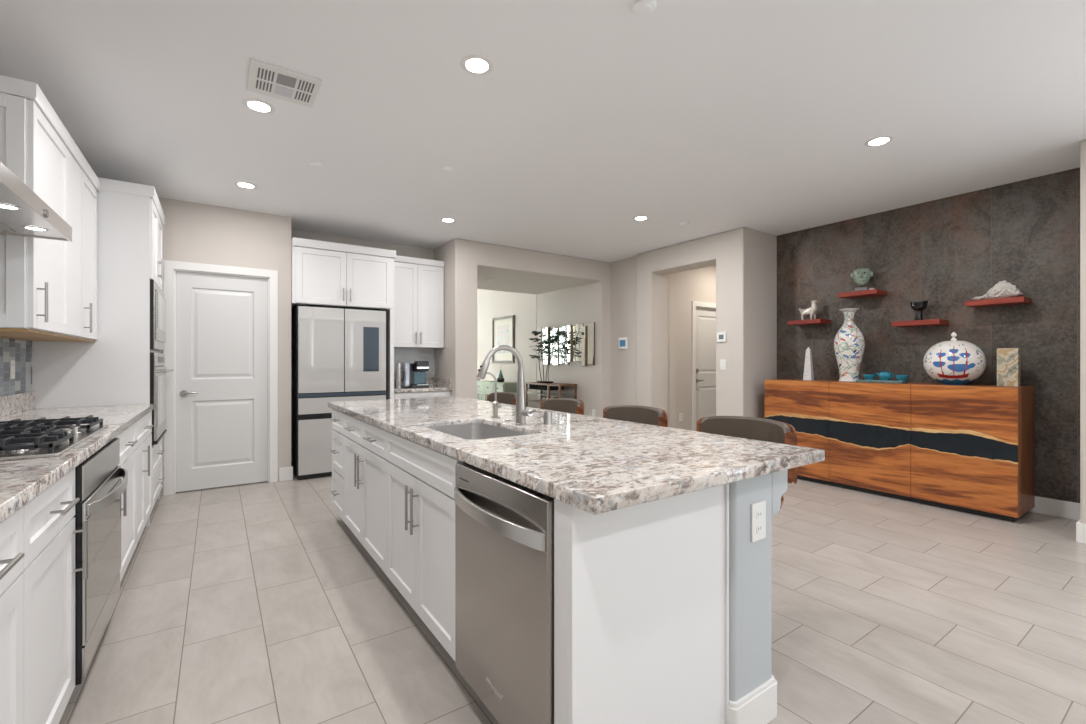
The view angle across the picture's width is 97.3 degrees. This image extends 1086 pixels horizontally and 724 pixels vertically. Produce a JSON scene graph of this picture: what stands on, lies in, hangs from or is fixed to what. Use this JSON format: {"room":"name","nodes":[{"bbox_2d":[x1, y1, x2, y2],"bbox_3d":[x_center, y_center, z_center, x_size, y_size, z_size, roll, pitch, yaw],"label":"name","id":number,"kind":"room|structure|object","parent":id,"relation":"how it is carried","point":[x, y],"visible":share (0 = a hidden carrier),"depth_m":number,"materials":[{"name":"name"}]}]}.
{"room":"kitchen","nodes":[
{"label":"kitchen","id":0,"kind":"room"},
{"bbox_2d":[158,197,290,495],"bbox_3d":[-3.463,-0.140,4.719,1.685,2.740,0.500,0,0,-34],"label":"wall","id":1,"kind":"structure","parent":0,"point":[193,232],"depth_m":4.77,"materials":[{"name":"paint"}]},
{"bbox_2d":[163,260,277,495],"bbox_3d":[-3.137,0.146,4.695,0.924,2.167,0.128,0,0,-34],"label":"trim","id":2,"kind":"structure","parent":1,"relation":"attached to","point":[170,267],"depth_m":4.61,"materials":[{"name":"white wood"}]},
{"bbox_2d":[175,271,267,491],"bbox_3d":[-3.116,0.181,4.674,0.775,2.073,0.095,0,0,-34],"label":"door","id":3,"kind":"structure","parent":1,"relation":"in","point":[221,321],"depth_m":4.67,"materials":[{"name":"white wood"}]},
{"bbox_2d":[279,466,292,481],"bbox_3d":[-2.663,1.160,4.953,0.129,0.140,0.016,0,0,-34],"label":"baseboard","id":4,"kind":"structure","parent":1,"relation":"attached to","point":[285,473],"depth_m":4.94,"materials":[{"name":"white"}]},
{"bbox_2d":[291,229,433,348],"bbox_3d":[-2.215,-0.140,5.946,1.760,2.740,0.120,0,0,-34],"label":"wall","id":5,"kind":"structure","parent":0,"point":[401,250],"depth_m":5.93,"materials":[{"name":"paint"}]},
{"bbox_2d":[291,237,395,309],"bbox_3d":[-2.292,-0.946,5.445,1.062,0.672,0.616,0,0,-34],"label":"upper cabinet","id":6,"kind":"object","parent":5,"relation":"attached to","point":[323,273],"visible":0.92,"depth_m":5.19,"materials":[{"name":"white wood"}]},
{"bbox_2d":[394,348,433,377],"bbox_3d":[-1.744,0.016,6.187,0.704,0.388,0.008,0,0,-34],"label":"backsplash","id":7,"kind":"structure","parent":5,"relation":"attached to","point":[410,355],"depth_m":6.24,"materials":[{"name":"white"}]},
{"bbox_2d":[394,255,443,348],"bbox_3d":[-1.633,-0.731,6.033,0.680,1.102,0.386,0,0,-34],"label":"upper cabinet","id":8,"kind":"object","parent":5,"relation":"attached to","point":[418,282],"visible":0.87,"depth_m":5.91,"materials":[{"name":"white wood"}]},
{"bbox_2d":[477,289,536,407],"bbox_3d":[-1.275,-0.420,10.442,0.140,3.300,4.310,0,0,-34],"label":"wall","id":9,"kind":"structure","parent":0,"point":[491,304],"depth_m":9.32,"materials":[{"name":"paint"}]},
{"bbox_2d":[492,315,514,362],"bbox_3d":[-0.805,-0.445,9.601,0.029,0.930,0.860,0,0,-34],"label":"framed picture","id":10,"kind":"object","parent":9,"relation":"attached to","point":[503,328],"visible":1,"depth_m":9.59,"materials":[{"name":"brown metal"}]},
{"bbox_2d":[497,324,508,352],"bbox_3d":[-0.803,-0.460,9.602,0.001,0.570,0.480,0,0,-34],"label":"print","id":11,"kind":"object","parent":10,"relation":"attached to","point":[502,329],"depth_m":9.59},
{"bbox_2d":[434,238,610,417],"bbox_3d":[-0.472,-0.140,7.303,2.650,2.740,1.778,0,0,-34],"label":"wall","id":12,"kind":"structure","parent":0,"point":[569,290],"depth_m":6.84,"materials":[{"name":"paint"}]},
{"bbox_2d":[542,322,594,365],"bbox_3d":[0.388,-0.271,7.835,0.048,0.675,1.366,0,0,-34],"label":"mirror","id":13,"kind":"object","parent":12,"relation":"attached to","point":[578,342],"visible":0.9,"depth_m":7.71,"materials":[{"name":"white mirror"}]},
{"bbox_2d":[0,0,1085,262],"bbox_3d":[1.841,-1.559,3.247,9.300,0.142,11.090,0,0,-34],"label":"ceiling","id":14,"kind":"structure","parent":0,"point":[589,118],"depth_m":2.85,"materials":[{"name":"paint"}]},
{"bbox_2d":[234,181,256,188],"bbox_3d":[-2.534,-1.508,4.078,0.166,0.005,0.166,0,0,-34],"label":"recessed light","id":15,"kind":"object","parent":14,"relation":"in","point":[242,184],"visible":1,"depth_m":4.08,"materials":[{"name":"white"}]},
{"bbox_2d":[238,183,253,187],"bbox_3d":[-2.534,-1.507,4.078,0.114,0.001,0.114,0,0,-34],"label":"diffuser","id":16,"kind":"object","parent":15,"relation":"attached to","point":[241,184],"depth_m":4.08,"materials":[{"name":"plastic"}]},
{"bbox_2d":[243,98,274,113],"bbox_3d":[-1.675,-1.508,2.820,0.166,0.005,0.166,0,0,-34],"label":"recessed light","id":17,"kind":"object","parent":14,"relation":"in","point":[257,105],"visible":1,"depth_m":2.81,"materials":[{"name":"white"}]},
{"bbox_2d":[248,102,269,111],"bbox_3d":[-1.675,-1.507,2.820,0.114,0.001,0.114,0,0,-34],"label":"diffuser","id":18,"kind":"object","parent":17,"relation":"attached to","point":[258,106],"depth_m":2.82,"materials":[{"name":"plastic"}]},
{"bbox_2d":[247,58,321,107],"bbox_3d":[-1.411,-1.505,2.602,0.330,0.010,0.330,0,0,-34],"label":"ceiling vent","id":19,"kind":"object","parent":14,"relation":"in","point":[266,79],"visible":1,"depth_m":2.58,"materials":[{"name":"white metal"}]},
{"bbox_2d":[276,73,296,87],"bbox_3d":[-1.371,-1.501,2.553,0.088,0.002,0.103,0,0,-34],"label":"grille","id":20,"kind":"object","parent":19,"relation":"attached to","point":[282,79],"depth_m":2.55,"materials":[{"name":"grey"}]},
{"bbox_2d":[440,166,453,172],"bbox_3d":[-0.751,-1.499,3.740,0.100,0.022,0.100,0,0,-34],"label":"smoke detector","id":21,"kind":"object","parent":14,"relation":"attached to","point":[445,169],"visible":1,"depth_m":3.71,"materials":[{"name":"paint"}]},
{"bbox_2d":[440,218,455,221],"bbox_3d":[-1.011,-1.508,5.083,0.166,0.005,0.166,0,0,-34],"label":"recessed light","id":22,"kind":"object","parent":14,"relation":"in","point":[441,219],"visible":1,"depth_m":5.07,"materials":[{"name":"white"}]},
{"bbox_2d":[460,55,492,74],"bbox_3d":[-0.336,-1.508,2.430,0.166,0.005,0.166,0,0,-34],"label":"recessed light","id":23,"kind":"object","parent":14,"relation":"in","point":[472,64],"visible":1,"depth_m":2.42,"materials":[{"name":"white"}]},
{"bbox_2d":[466,59,487,71],"bbox_3d":[-0.336,-1.507,2.430,0.114,0.001,0.114,0,0,-34],"label":"diffuser","id":24,"kind":"object","parent":23,"relation":"attached to","point":[475,65],"depth_m":2.43,"materials":[{"name":"plastic"}]},
{"bbox_2d":[633,216,648,220],"bbox_3d":[1.028,-1.508,5.012,0.166,0.005,0.166,0,0,-34],"label":"recessed light","id":25,"kind":"object","parent":14,"relation":"in","point":[639,218],"visible":1,"depth_m":5.02,"materials":[{"name":"white"}]},
{"bbox_2d":[679,222,688,225],"bbox_3d":[1.532,-1.499,5.193,0.110,0.022,0.110,0,0,-34],"label":"smoke detector","id":26,"kind":"object","parent":14,"relation":"attached to","point":[680,223],"visible":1,"depth_m":5.16,"materials":[{"name":"paint"}]},
{"bbox_2d":[864,135,893,146],"bbox_3d":[2.296,-1.508,3.266,0.166,0.005,0.166,0,0,-34],"label":"recessed light","id":27,"kind":"object","parent":14,"relation":"in","point":[880,140],"visible":1,"depth_m":3.26,"materials":[{"name":"white"}]},
{"bbox_2d":[869,138,888,144],"bbox_3d":[2.296,-1.507,3.266,0.114,0.001,0.114,0,0,-34],"label":"diffuser","id":28,"kind":"object","parent":27,"relation":"attached to","point":[881,140],"depth_m":3.27,"materials":[{"name":"plastic"}]},
{"bbox_2d":[59,473,1085,723],"bbox_3d":[0.570,1.290,5.109,9.300,0.120,15.600,0,0,-34],"label":"floor","id":29,"kind":"structure","parent":0,"point":[257,602],"depth_m":2.25,"materials":[{"name":"tile"}]},
{"bbox_2d":[0,506,24,723],"bbox_3d":[-1.270,0.794,0.644,0.638,0.872,0.993,0,0,-34],"label":"base cabinet","id":30,"kind":"object","parent":29,"relation":"on","point":[12,554],"visible":0.96,"depth_m":1.16,"materials":[{"name":"white wood"}]},
{"bbox_2d":[21,468,87,723],"bbox_3d":[-1.701,0.794,1.276,0.638,0.872,0.533,0,0,-34],"label":"base cabinet","id":31,"kind":"object","parent":29,"relation":"on","point":[49,570],"visible":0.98,"depth_m":1.43,"materials":[{"name":"white wood"}]},
{"bbox_2d":[32,177,164,525],"bbox_3d":[-3.441,-0.048,3.795,0.675,2.555,0.893,0,0,-34],"label":"tall cabinet","id":32,"kind":"object","parent":29,"relation":"on","point":[113,369],"visible":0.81,"depth_m":3.50,"materials":[{"name":"white wood"}]},
{"bbox_2d":[150,280,165,350],"bbox_3d":[-3.378,-0.360,3.842,0.498,0.526,0.845,0,0,-34],"label":"microwave","id":33,"kind":"object","parent":32,"relation":"in","point":[157,296],"visible":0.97,"depth_m":3.71,"materials":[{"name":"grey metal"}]},
{"bbox_2d":[150,352,173,444],"bbox_3d":[-3.397,0.279,3.829,0.652,0.702,0.845,0,0,-34],"label":"wall oven","id":34,"kind":"object","parent":32,"relation":"in","point":[158,371],"visible":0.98,"depth_m":3.72,"materials":[{"name":"silver metal"}]},
{"bbox_2d":[74,438,127,685],"bbox_3d":[-2.039,0.796,1.829,0.662,0.868,0.743,0,0,-34],"label":"wall oven","id":35,"kind":"object","parent":29,"relation":"on","point":[99,487],"visible":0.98,"depth_m":1.82,"materials":[{"name":"silver metal"}]},
{"bbox_2d":[116,423,137,582],"bbox_3d":[-2.494,0.794,2.439,0.638,0.872,0.758,0,0,-34],"label":"base cabinet","id":36,"kind":"object","parent":29,"relation":"on","point":[128,441],"visible":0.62,"depth_m":2.68,"materials":[{"name":"white wood"}]},
{"bbox_2d":[136,411,152,545],"bbox_3d":[-2.942,0.794,3.097,0.638,0.872,0.831,0,0,-34],"label":"base cabinet","id":37,"kind":"object","parent":29,"relation":"on","point":[144,426],"visible":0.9,"depth_m":3.20,"materials":[{"name":"white wood"}]},
{"bbox_2d":[0,404,153,522],"bbox_3d":[-2.100,0.335,1.806,0.651,0.040,3.912,0,0,-34],"label":"countertop","id":38,"kind":"structure","parent":37,"relation":"on","point":[21,480],"depth_m":1.59,"materials":[{"name":"grey stone"}]},
{"bbox_2d":[0,391,34,416],"bbox_3d":[-2.361,0.256,1.629,0.021,0.117,3.912,0,0,-34],"label":"granite upstand","id":39,"kind":"object","parent":38,"relation":"on","point":[19,402],"visible":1,"depth_m":2.95,"materials":[{"name":"stone"}]},
{"bbox_2d":[0,415,108,460],"bbox_3d":[-2.065,0.283,1.815,0.503,0.064,0.875,0,0,-34],"label":"gas cooktop","id":40,"kind":"object","parent":38,"relation":"in","point":[38,438],"visible":1,"depth_m":1.77,"materials":[{"name":"silver metal"}]},
{"bbox_2d":[330,409,343,520],"bbox_3d":[-1.285,0.794,3.687,0.638,0.872,0.428,0,0,-34],"label":"base cabinet","id":41,"kind":"object","parent":29,"relation":"on","point":[337,491],"visible":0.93,"depth_m":3.53,"materials":[{"name":"white wood"}]},
{"bbox_2d":[291,303,386,479],"bbox_3d":[-2.318,0.311,5.426,0.915,1.830,0.582,0,0,-34],"label":"refrigerator","id":42,"kind":"object","parent":29,"relation":"on","point":[338,354],"visible":0.71,"depth_m":5.10,"materials":[{"name":"silver metal"}]},
{"bbox_2d":[344,414,387,574],"bbox_3d":[-0.876,0.794,3.088,0.638,0.872,1.018,0,0,-34],"label":"base cabinet","id":43,"kind":"object","parent":29,"relation":"on","point":[365,444],"visible":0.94,"depth_m":2.84,"materials":[{"name":"white wood"}]},
{"bbox_2d":[386,309,393,398],"bbox_3d":[-1.898,0.311,5.743,0.045,1.838,0.568,0,0,-34],"label":"panel","id":44,"kind":"object","parent":29,"relation":"on","point":[389,313],"visible":0.27,"depth_m":5.52,"materials":[{"name":"white wood"}]},
{"bbox_2d":[394,391,450,398],"bbox_3d":[-1.576,0.794,5.941,0.698,0.872,0.588,0,0,-34],"label":"base cabinet","id":45,"kind":"object","parent":29,"relation":"on","point":[402,395],"visible":0.05,"depth_m":5.72,"materials":[{"name":"white"}]},
{"bbox_2d":[394,386,451,392],"bbox_3d":[-1.582,0.335,5.950,0.705,0.040,0.583,0,0,-34],"label":"countertop","id":46,"kind":"structure","parent":45,"relation":"on","point":[430,388],"depth_m":5.71,"materials":[{"name":"stone"}]},
{"bbox_2d":[396,362,403,387],"bbox_3d":[-1.722,0.160,5.746,0.092,0.310,0.077,0,0,-34],"label":"milk frother","id":47,"kind":"object","parent":46,"relation":"on","point":[399,379],"visible":0.91,"depth_m":5.71,"materials":[{"name":"silver metal"}]},
{"bbox_2d":[401,361,428,387],"bbox_3d":[-1.601,0.152,5.927,0.295,0.325,0.262,0,0,-34],"label":"coffee maker","id":48,"kind":"object","parent":46,"relation":"on","point":[414,373],"visible":0.95,"depth_m":5.87,"materials":[{"name":"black metal"}]},
{"bbox_2d":[394,378,450,386],"bbox_3d":[-1.586,0.262,5.956,0.705,0.104,0.568,0,0,-34],"label":"granite upstand","id":49,"kind":"object","parent":46,"relation":"on","point":[442,382],"visible":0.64,"depth_m":6.16,"materials":[{"name":"stone"}]},
{"bbox_2d":[387,431,462,660],"bbox_3d":[-0.337,0.794,2.297,0.638,0.872,0.893,0,0,-34],"label":"base cabinet","id":50,"kind":"object","parent":29,"relation":"on","point":[420,478],"visible":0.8,"depth_m":2.08,"materials":[{"name":"white wood"}]},
{"bbox_2d":[477,381,516,400],"bbox_3d":[-0.920,0.810,9.434,0.400,0.840,1.245,0,0,-34],"label":"base cabinet","id":51,"kind":"object","parent":29,"relation":"on","point":[484,388],"visible":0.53,"depth_m":9.26,"materials":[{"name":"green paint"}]},
{"bbox_2d":[497,365,504,381],"bbox_3d":[-0.822,0.221,9.280,0.152,0.344,0.152,0,0,-34],"label":"bud vase","id":52,"kind":"object","parent":51,"relation":"on","point":[500,378],"visible":0.92,"depth_m":9.24,"materials":[{"name":"green ceramic"}]},
{"bbox_2d":[487,392,516,404],"bbox_3d":[-0.428,0.744,3.944,0.453,0.972,0.502,0,0,-36],"label":"bar stool","id":53,"kind":"object","parent":29,"relation":"on","point":[502,397],"visible":0.16,"depth_m":4.10,"materials":[{"name":"brown wood"}]},
{"bbox_2d":[454,462,553,723],"bbox_3d":[0.076,0.796,1.661,0.652,0.868,0.594,0,0,-34],"label":"dishwasher","id":54,"kind":"object","parent":29,"relation":"on","point":[504,528],"visible":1,"depth_m":1.43,"materials":[{"name":"silver metal"}]},
{"bbox_2d":[525,382,576,408],"bbox_3d":[0.117,0.790,7.948,0.350,0.877,1.031,0,0,-34],"label":"console table","id":55,"kind":"object","parent":29,"relation":"on","point":[532,385],"visible":0.41,"depth_m":7.87,"materials":[{"name":"brown wood"}]},
{"bbox_2d":[526,400,543,403],"bbox_3d":[0.105,0.675,7.939,0.310,0.020,0.940,0,0,-34],"label":"shelf","id":56,"kind":"object","parent":55,"relation":"attached to","point":[533,401],"depth_m":8.20,"materials":[{"name":"brown wood"}]},
{"bbox_2d":[528,327,565,382],"bbox_3d":[0.063,-0.120,7.933,0.338,0.943,0.971,0,0,-34],"label":"branches","id":57,"kind":"object","parent":55,"relation":"on","point":[535,333],"visible":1,"depth_m":7.92,"materials":[{"name":"green plant"}]},
{"bbox_2d":[527,392,571,395],"bbox_3d":[0.105,0.526,7.939,0.300,0.008,0.938,0,0,-34],"label":"glass shelf","id":58,"kind":"object","parent":55,"relation":"attached to","point":[545,393],"depth_m":7.78,"materials":[{"name":"grey"}]},
{"bbox_2d":[541,398,583,414],"bbox_3d":[0.034,0.744,3.267,0.453,0.972,0.502,0,0,-32],"label":"bar stool","id":59,"kind":"object","parent":29,"relation":"on","point":[568,405],"visible":0.1,"depth_m":3.41,"materials":[{"name":"fabric"}]},
{"bbox_2d":[603,405,667,426],"bbox_3d":[0.428,0.744,2.689,0.453,0.972,0.502,0,0,-36],"label":"bar stool","id":60,"kind":"object","parent":29,"relation":"on","point":[630,413],"visible":0.12,"depth_m":2.82,"materials":[{"name":"fabric"}]},
{"bbox_2d":[554,483,728,723],"bbox_3d":[0.317,0.794,1.406,0.639,0.872,0.078,0,0,-34],"label":"end panel","id":61,"kind":"object","parent":29,"relation":"on","point":[641,591],"visible":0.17,"depth_m":1.34,"materials":[{"name":"white wood"}]},
{"bbox_2d":[697,416,796,508],"bbox_3d":[0.817,0.744,2.119,0.453,0.972,0.502,0,0,-34],"label":"bar stool","id":62,"kind":"object","parent":29,"relation":"on","point":[754,428],"visible":0.09,"depth_m":2.21,"materials":[{"name":"brown leather"}]},
{"bbox_2d":[727,469,787,723],"bbox_3d":[-0.119,0.793,2.897,0.344,0.873,3.098,0,0,-34],"label":"wall","id":63,"kind":"structure","parent":29,"relation":"on","point":[752,684],"depth_m":1.59,"materials":[{"name":"paint"}]},
{"bbox_2d":[328,396,824,514],"bbox_3d":[-0.346,0.335,2.747,1.080,0.040,3.232,0,0,-34],"label":"countertop","id":64,"kind":"structure","parent":63,"relation":"on","point":[591,464],"depth_m":1.70,"materials":[{"name":"stone"}]},
{"bbox_2d":[427,423,528,439],"bbox_3d":[-0.322,0.450,2.291,0.367,0.227,0.636,0,0,-34],"label":"sink","id":65,"kind":"object","parent":64,"relation":"in","point":[470,431],"visible":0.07,"depth_m":2.57,"materials":[{"name":"metal"}]},
{"bbox_2d":[477,372,501,417],"bbox_3d":[-0.298,0.186,2.661,0.142,0.258,0.076,0,0,-34],"label":"filter faucet","id":66,"kind":"object","parent":64,"relation":"on","point":[496,405],"visible":0.91,"depth_m":2.69,"materials":[{"name":"silver metal"}]},
{"bbox_2d":[476,345,537,424],"bbox_3d":[-0.174,0.115,2.306,0.274,0.399,0.151,0,0,-34],"label":"kitchen faucet","id":67,"kind":"object","parent":64,"relation":"on","point":[521,412],"visible":1,"depth_m":2.38,"materials":[{"name":"silver metal"}]},
{"bbox_2d":[543,411,551,424],"bbox_3d":[0.023,0.283,2.424,0.046,0.064,0.046,0,0,-34],"label":"air gap","id":68,"kind":"object","parent":64,"relation":"on","point":[547,416],"visible":1,"depth_m":2.41,"materials":[{"name":"silver metal"}]},
{"bbox_2d":[751,501,765,542],"bbox_3d":[0.727,0.537,1.611,0.080,0.128,0.008,0,0,-34],"label":"power outlet","id":69,"kind":"object","parent":63,"relation":"attached to","point":[758,510],"visible":1,"depth_m":1.61,"materials":[{"name":"white plastic"}]},
{"bbox_2d":[757,510,761,518],"bbox_3d":[0.729,0.513,1.608,0.032,0.028,0.002,0,0,-34],"label":"socket","id":70,"kind":"object","parent":69,"relation":"attached to","point":[759,512],"depth_m":1.61,"materials":[{"name":"white"}]},
{"bbox_2d":[757,524,761,533],"bbox_3d":[0.729,0.561,1.608,0.032,0.028,0.002,0,0,-34],"label":"socket","id":71,"kind":"object","parent":69,"relation":"attached to","point":[759,526],"depth_m":1.61,"materials":[{"name":"white"}]},
{"bbox_2d":[765,379,1034,521],"bbox_3d":[3.229,0.713,4.591,0.514,1.035,2.023,0,0,-34],"label":"sideboard","id":72,"kind":"object","parent":29,"relation":"on","point":[968,448],"visible":0.88,"depth_m":4.10,"materials":[{"name":"brown wood"}]},
{"bbox_2d":[803,347,813,379],"bbox_3d":[2.864,0.016,5.154,0.084,0.358,0.084,0,0,-43],"label":"obelisk","id":73,"kind":"object","parent":72,"relation":"on","point":[808,367],"visible":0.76,"depth_m":5.13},
{"bbox_2d":[834,308,864,381],"bbox_3d":[3.089,-0.169,4.824,0.264,0.728,0.264,0,0,-13],"label":"porcelain vase","id":74,"kind":"object","parent":72,"relation":"on","point":[849,342],"visible":0.99,"depth_m":4.75,"materials":[{"name":"white ceramic"}]},
{"bbox_2d":[856,379,907,382],"bbox_3d":[3.225,0.184,4.554,0.140,0.022,0.380,0,0,-34],"label":"serving tray","id":75,"kind":"object","parent":72,"relation":"on","point":[861,380],"visible":0.99,"depth_m":4.49,"materials":[{"name":"teal ceramic"}]},
{"bbox_2d":[863,374,875,379],"bbox_3d":[3.171,0.147,4.642,0.110,0.051,0.110,0,0,-34],"label":"bowl","id":76,"kind":"object","parent":75,"relation":"on","point":[866,376],"visible":1,"depth_m":4.62,"materials":[{"name":"teal ceramic"}]},
{"bbox_2d":[877,369,893,379],"bbox_3d":[3.238,0.120,4.526,0.106,0.104,0.106,0,0,13],"label":"teapot","id":77,"kind":"object","parent":75,"relation":"on","point":[883,375],"visible":0.87,"depth_m":4.49,"materials":[{"name":"teal ceramic"}]},
{"bbox_2d":[895,375,908,380],"bbox_3d":[3.321,0.147,4.422,0.110,0.051,0.110,0,0,-34],"label":"bowl","id":78,"kind":"object","parent":75,"relation":"on","point":[898,377],"visible":1,"depth_m":4.39,"materials":[{"name":"teal ceramic"}]},
{"bbox_2d":[923,332,986,384],"bbox_3d":[3.557,-0.034,4.138,0.416,0.457,0.416,0,0,-28],"label":"jar","id":79,"kind":"object","parent":72,"relation":"on","point":[953,362],"visible":1,"depth_m":4.01,"materials":[{"name":"white ceramic"}]},
{"bbox_2d":[997,348,1020,386],"bbox_3d":[3.752,0.042,3.852,0.124,0.305,0.124,0,0,-39],"label":"stone block","id":80,"kind":"object","parent":72,"relation":"on","point":[1008,359],"visible":0.93,"depth_m":3.81,"materials":[{"name":"beige stone"}]},
{"bbox_2d":[611,256,635,405],"bbox_3d":[1.246,-0.140,7.029,0.120,2.740,0.610,0,0,-34],"label":"wall","id":81,"kind":"structure","parent":0,"point":[623,272],"depth_m":7.02,"materials":[{"name":"paint"}]},
{"bbox_2d":[619,337,627,348],"bbox_3d":[1.174,-0.275,7.010,0.022,0.170,0.170,0,0,-34],"label":"panel","id":82,"kind":"object","parent":81,"relation":"attached to","point":[623,342],"visible":1,"depth_m":6.99,"materials":[{"name":"white plastic"}]},
{"bbox_2d":[636,227,743,415],"bbox_3d":[1.908,-0.140,6.112,0.340,2.740,1.652,0,0,-34],"label":"wall","id":83,"kind":"structure","parent":0,"point":[725,250],"depth_m":5.93,"materials":[{"name":"paint"}]},
{"bbox_2d":[717,332,725,341],"bbox_3d":[2.074,-0.290,5.548,0.022,0.115,0.115,0,0,-34],"label":"thermostat","id":84,"kind":"object","parent":83,"relation":"attached to","point":[721,336],"visible":1,"depth_m":5.54,"materials":[{"name":"white plastic"}]},
{"bbox_2d":[720,359,725,369],"bbox_3d":[2.087,0.030,5.539,0.010,0.120,0.075,0,0,-34],"label":"light switch","id":85,"kind":"object","parent":83,"relation":"attached to","point":[722,361],"visible":1,"depth_m":5.54,"materials":[{"name":"white plastic"}]},
{"bbox_2d":[668,265,715,430],"bbox_3d":[2.765,-0.140,7.526,2.950,2.740,0.120,0,0,-34],"label":"wall","id":86,"kind":"structure","parent":0,"point":[699,285],"depth_m":6.95,"materials":[{"name":"paint"}]},
{"bbox_2d":[692,301,715,430],"bbox_3d":[2.569,0.165,7.376,0.953,2.130,0.128,0,0,-34],"label":"trim","id":87,"kind":"structure","parent":86,"relation":"attached to","point":[695,304],"depth_m":7.08,"materials":[{"name":"white"}]},
{"bbox_2d":[696,308,715,430],"bbox_3d":[2.584,0.197,7.352,0.805,2.043,0.095,0,0,-34],"label":"door","id":88,"kind":"structure","parent":86,"relation":"in","point":[705,318],"depth_m":7.30,"materials":[{"name":"white wood"}]},
{"bbox_2d":[744,227,776,418],"bbox_3d":[3.507,-0.140,6.276,3.132,2.740,0.122,0,0,-34],"label":"wall","id":89,"kind":"structure","parent":0,"point":[760,248],"depth_m":5.50,"materials":[{"name":"paint"}]},
{"bbox_2d":[777,167,1079,502],"bbox_3d":[3.554,-0.140,4.710,0.120,2.740,2.518,0,0,-34],"label":"wall","id":90,"kind":"structure","parent":0,"point":[948,252],"depth_m":4.27,"materials":[{"name":"stone"}]},
{"bbox_2d":[787,319,830,325],"bbox_3d":[2.940,-0.438,5.285,0.244,0.045,0.350,0,0,-34],"label":"floating shelf","id":91,"kind":"object","parent":90,"relation":"attached to","point":[809,321],"visible":1,"depth_m":5.20,"materials":[{"name":"red wood"}]},
{"bbox_2d":[799,300,816,319],"bbox_3d":[2.930,-0.570,5.288,0.084,0.219,0.189,0,0,-40],"label":"horse figurine","id":92,"kind":"object","parent":91,"relation":"on","point":[812,310],"visible":0.93,"depth_m":5.24,"materials":[{"name":"white ceramic"}]},
{"bbox_2d":[838,289,886,298],"bbox_3d":[3.237,-0.688,4.850,0.244,0.045,0.355,0,0,-34],"label":"floating shelf","id":93,"kind":"object","parent":90,"relation":"attached to","point":[873,292],"visible":1,"depth_m":4.78,"materials":[{"name":"red wood"}]},
{"bbox_2d":[850,268,872,291],"bbox_3d":[3.222,-0.831,4.836,0.192,0.241,0.139,0,0,34],"label":"mask","id":94,"kind":"object","parent":93,"relation":"on","point":[861,276],"visible":0.97,"depth_m":4.81,"materials":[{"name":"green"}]},
{"bbox_2d":[891,319,948,326],"bbox_3d":[3.508,-0.359,4.453,0.244,0.045,0.365,0,0,-34],"label":"floating shelf","id":95,"kind":"object","parent":90,"relation":"attached to","point":[931,322],"visible":1,"depth_m":4.38,"materials":[{"name":"red wood"}]},
{"bbox_2d":[910,300,927,319],"bbox_3d":[3.501,-0.474,4.450,0.132,0.185,0.134,0,0,-34],"label":"pedestal bowl","id":96,"kind":"object","parent":95,"relation":"on","point":[918,307],"visible":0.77,"depth_m":4.42,"materials":[{"name":"black"}]},
{"bbox_2d":[965,296,1031,307],"bbox_3d":[3.811,-0.499,4.008,0.244,0.045,0.363,0,0,-34],"label":"floating shelf","id":97,"kind":"object","parent":90,"relation":"attached to","point":[1021,300],"visible":1,"depth_m":3.94,"materials":[{"name":"red wood"}]},
{"bbox_2d":[972,280,1022,299],"bbox_3d":[3.803,-0.599,4.013,0.132,0.153,0.331,0,0,-34],"label":"shell stone","id":98,"kind":"object","parent":97,"relation":"on","point":[1002,289],"visible":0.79,"depth_m":3.95,"materials":[{"name":"stone"}]},
{"bbox_2d":[1029,496,1079,519],"bbox_3d":[3.500,1.163,4.669,0.016,0.135,2.510,0,0,-34],"label":"baseboard","id":99,"kind":"structure","parent":90,"relation":"attached to","point":[1047,506],"depth_m":3.80,"materials":[{"name":"white wood"}]},
{"bbox_2d":[1080,140,1085,523],"bbox_3d":[5.171,-0.140,1.638,0.670,2.740,4.380,0,0,-34],"label":"wall","id":100,"kind":"structure","parent":0,"point":[1083,142],"depth_m":3.25,"materials":[{"name":"paint"}]},
{"bbox_2d":[1076,522,1085,543],"bbox_3d":[3.911,1.163,2.877,0.017,0.135,0.946,0,0,-34],"label":"baseboard","id":101,"kind":"structure","parent":100,"relation":"attached to","point":[1080,527],"depth_m":3.24,"materials":[{"name":"white"}]},
{"bbox_3d":[-1.449,-0.140,0.132,0.155,2.740,9.350,0,0,-34],"label":"wall","id":102,"kind":"structure","parent":0,"visible":0},
{"bbox_2d":[0,337,31,395],"bbox_3d":[-2.367,0.024,1.625,0.008,0.348,3.912,0,0,-34],"label":"backsplash","id":103,"kind":"structure","parent":102,"relation":"attached to","point":[20,351],"depth_m":2.99,"materials":[{"name":"tile"}]},
{"bbox_2d":[10,360,14,378],"bbox_3d":[-3.242,0.045,2.921,0.008,0.115,0.070,0,0,-34],"label":"power outlet","id":104,"kind":"object","parent":103,"relation":"attached to","point":[12,362],"visible":1,"depth_m":2.91,"materials":[{"name":"white plastic"}]},
{"bbox_2d":[0,161,71,241],"bbox_3d":[-2.185,-0.935,1.778,0.481,0.720,0.914,0,0,-34],"label":"range hood","id":105,"kind":"object","parent":102,"relation":"attached to","point":[23,213],"visible":1,"depth_m":1.91,"materials":[{"name":"metal"}]},
{"bbox_2d":[0,203,21,209],"bbox_3d":[-2.004,-0.579,1.781,0.083,0.004,0.083,0,0,33],"label":"lamp","id":106,"kind":"object","parent":105,"relation":"on","point":[7,206],"depth_m":1.78,"materials":[{"name":"white"}]},
{"bbox_2d":[21,226,48,230],"bbox_3d":[-2.206,-0.579,2.078,0.083,0.004,0.083,0,0,-12],"label":"lamp","id":107,"kind":"object","parent":105,"relation":"on","point":[32,228],"depth_m":2.07,"materials":[{"name":"white"}]},
{"bbox_2d":[0,75,100,341],"bbox_3d":[-2.901,-0.719,2.737,0.376,1.153,1.475,0,0,-34],"label":"upper cabinet","id":108,"kind":"object","parent":102,"relation":"attached to","point":[49,288],"visible":0.94,"depth_m":2.45,"materials":[{"name":"white wood"}]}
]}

